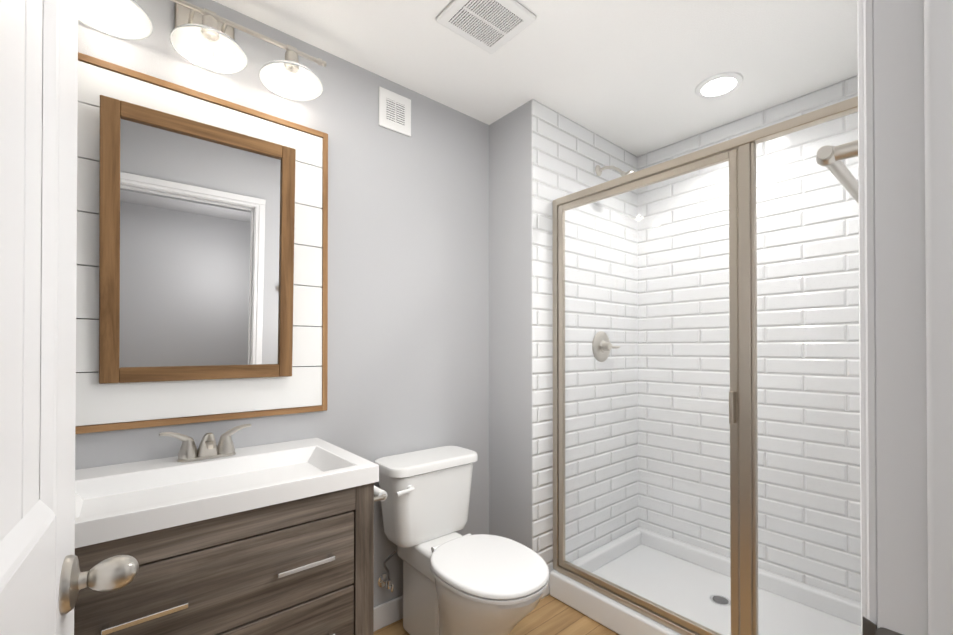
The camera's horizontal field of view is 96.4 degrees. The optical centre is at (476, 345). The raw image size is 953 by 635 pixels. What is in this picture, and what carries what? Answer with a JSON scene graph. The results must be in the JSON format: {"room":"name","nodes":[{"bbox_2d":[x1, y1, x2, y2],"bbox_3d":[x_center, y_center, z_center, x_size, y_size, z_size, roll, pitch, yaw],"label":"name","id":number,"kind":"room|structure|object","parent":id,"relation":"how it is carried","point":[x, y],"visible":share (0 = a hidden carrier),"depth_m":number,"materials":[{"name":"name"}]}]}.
{"room":"bathroom","nodes":[
{"label":"bathroom","id":0,"kind":"room"},
{"bbox_2d":[75,0,488,606],"bbox_3d":[-0.706,0.021,1.680,1.935,2.400,0.100,0,-1,-40],"label":"wall","id":1,"kind":"structure","parent":0,"point":[407,294],"depth_m":1.85,"materials":[{"name":"grey paint"}]},
{"bbox_2d":[75,52,327,433],"bbox_3d":[-0.909,-0.293,1.430,0.820,1.095,0.024,0,-1,-40],"label":"wall panel","id":2,"kind":"object","parent":1,"relation":"attached to","point":[303,388],"visible":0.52,"depth_m":1.41,"materials":[{"name":"white wood"}]},
{"bbox_2d":[99,95,295,383],"bbox_3d":[-0.880,-0.300,1.396,0.532,0.825,0.022,0,2,-39],"label":"mirror","id":3,"kind":"object","parent":2,"relation":"attached to","point":[196,248],"visible":0.94,"depth_m":1.37,"materials":[{"name":"brown wood"}]},
{"bbox_2d":[78,0,326,102],"bbox_3d":[-0.851,-0.993,1.361,0.754,0.247,0.211,0,-1,-40],"label":"sconce","id":4,"kind":"object","parent":1,"relation":"attached to","point":[209,31],"visible":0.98,"depth_m":1.40,"materials":[{"name":"white glass"}]},
{"bbox_2d":[377,550,395,591],"bbox_3d":[-0.381,0.947,1.801,0.058,0.210,0.141,0,0,-25],"label":"water supply valve","id":5,"kind":"object","parent":1,"relation":"attached to","point":[383,579],"visible":1,"depth_m":1.81,"materials":[{"name":"silver metal"}]},
{"bbox_2d":[379,86,410,136],"bbox_3d":[-0.362,-1.042,1.904,0.160,0.170,0.010,0,-1,-40],"label":"air vent grille","id":6,"kind":"object","parent":1,"relation":"attached to","point":[394,111],"visible":1,"depth_m":1.90,"materials":[{"name":"white plastic"}]},
{"bbox_2d":[374,595,402,631],"bbox_3d":[-0.275,1.173,1.960,0.902,0.100,0.011,0,-1,-40],"label":"baseboard","id":7,"kind":"structure","parent":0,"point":[388,612],"depth_m":1.85,"materials":[{"name":"white paint"}]},
{"bbox_2d":[374,595,618,634],"bbox_3d":[0.472,1.244,0.584,3.900,0.060,3.450,0,-1,-40],"label":"floor","id":8,"kind":"structure","parent":0,"point":[549,615],"depth_m":1.87,"materials":[{"name":"brown wood"}]},
{"bbox_2d":[74,438,378,634],"bbox_3d":[-0.748,0.788,1.228,0.765,0.860,0.526,0,-1,-40],"label":"bathroom vanity","id":9,"kind":"object","parent":8,"relation":"on","point":[273,539],"visible":0.88,"depth_m":1.11,"materials":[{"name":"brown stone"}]},
{"bbox_2d":[159,424,250,461],"bbox_3d":[-0.850,0.310,1.352,0.251,0.096,0.103,0,-1,-40],"label":"faucet","id":10,"kind":"object","parent":9,"relation":"on","point":[209,448],"visible":1,"depth_m":1.34,"materials":[{"name":"silver metal"}]},
{"bbox_2d":[374,486,386,501],"bbox_3d":[-0.343,0.474,1.375,0.062,0.032,0.162,0,-1,-40],"label":"toilet paper holder","id":11,"kind":"object","parent":9,"relation":"attached to","point":[380,494],"visible":0.33,"depth_m":1.34,"materials":[{"name":"silver metal"}]},
{"bbox_2d":[374,446,549,634],"bbox_3d":[-0.047,0.850,1.663,0.444,0.742,0.742,0,-1,-40],"label":"toilet","id":12,"kind":"object","parent":8,"relation":"on","point":[455,582],"visible":0.98,"depth_m":1.68,"materials":[{"name":"white ceramic"}]},
{"bbox_2d":[550,527,860,634],"bbox_3d":[1.093,1.162,1.862,0.844,0.120,1.294,0,-1,-40],"label":"shower pan","id":13,"kind":"object","parent":8,"relation":"on","point":[610,613],"visible":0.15,"depth_m":2.00,"materials":[{"name":"white plastic"}]},
{"bbox_2d":[553,96,860,634],"bbox_3d":[0.801,0.188,1.624,0.077,1.824,1.294,0,-1,-40],"label":"shower door frame","id":14,"kind":"object","parent":13,"relation":"on","point":[738,153],"visible":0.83,"depth_m":1.49,"materials":[{"name":"silver metal"}]},
{"bbox_2d":[489,100,531,548],"bbox_3d":[0.540,0.027,2.527,1.063,2.400,0.405,0,-1,-40],"label":"wall","id":15,"kind":"structure","parent":0,"point":[510,325],"depth_m":2.14,"materials":[{"name":"grey paint"}]},
{"bbox_2d":[213,0,857,156],"bbox_3d":[0.472,-1.216,0.601,3.900,0.060,3.450,0,-1,-40],"label":"ceiling","id":16,"kind":"structure","parent":0,"point":[629,75],"depth_m":1.73,"materials":[{"name":"white paint"}]},
{"bbox_2d":[436,0,535,53],"bbox_3d":[0.035,-1.170,1.530,0.275,0.020,0.245,0,-1,-40],"label":"ceiling vent","id":17,"kind":"object","parent":16,"relation":"in","point":[491,26],"visible":1,"depth_m":1.52,"materials":[{"name":"white plastic"}]},
{"bbox_2d":[695,72,743,97],"bbox_3d":[1.095,-1.172,1.927,0.192,0.010,0.192,0,-1,-40],"label":"recessed light","id":18,"kind":"object","parent":16,"relation":"in","point":[718,84],"visible":1,"depth_m":1.92,"materials":[{"name":"white plastic"}]},
{"bbox_3d":[0.772,0.014,0.669,2.898,2.400,0.115,0,-1,-40],"label":"wall","id":19,"kind":"structure","parent":0,"visible":0},
{"bbox_2d":[0,0,138,634],"bbox_3d":[-0.364,0.210,0.280,0.185,1.978,0.778,0,0,-35],"label":"door","id":20,"kind":"structure","parent":19,"relation":"in","point":[44,580],"depth_m":0.47,"materials":[{"name":"white"}]},
{"bbox_2d":[816,140,858,203],"bbox_3d":[0.758,-0.272,0.790,0.662,0.052,0.084,0,-1,-40],"label":"towel rail","id":21,"kind":"object","parent":19,"relation":"attached to","point":[831,158],"visible":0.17,"depth_m":0.61,"materials":[{"name":"silver metal"}]},
{"bbox_2d":[857,0,952,634],"bbox_3d":[0.166,0.175,0.159,0.889,2.072,0.149,0,-1,-40],"label":"door frame","id":22,"kind":"structure","parent":19,"relation":"attached to","point":[905,119],"depth_m":0.43,"materials":[{"name":"white paint"}]},
{"bbox_3d":[1.991,0.020,1.549,0.100,2.400,2.960,0,-1,-40],"label":"wall","id":23,"kind":"structure","parent":0,"visible":0},
{"bbox_2d":[532,99,639,599],"bbox_3d":[0.622,0.026,2.326,0.930,2.400,0.008,0,-1,-40],"label":"shower wall tile","id":24,"kind":"structure","parent":23,"relation":"attached to","point":[568,155],"depth_m":2.29,"materials":[{"name":"white tile"}]},
{"bbox_2d":[592,331,619,361],"bbox_3d":[0.729,0.006,2.373,0.205,0.172,0.057,0,-1,-40],"label":"shower valve","id":25,"kind":"object","parent":24,"relation":"attached to","point":[599,353],"depth_m":2.35,"materials":[{"name":"silver metal"}]},
{"bbox_2d":[595,165,634,175],"bbox_3d":[0.748,-0.924,2.291,0.086,0.160,0.217,0,-1,-40],"label":"shower head","id":26,"kind":"object","parent":24,"relation":"attached to","point":[598,169],"visible":0.71,"depth_m":2.31},
{"bbox_2d":[640,75,860,602],"bbox_3d":[1.420,0.024,2.145,0.008,2.400,1.312,0,-1,-40],"label":"shower wall tile","id":27,"kind":"structure","parent":23,"relation":"attached to","point":[844,90],"depth_m":2.10,"materials":[{"name":"white tile"}]}
]}

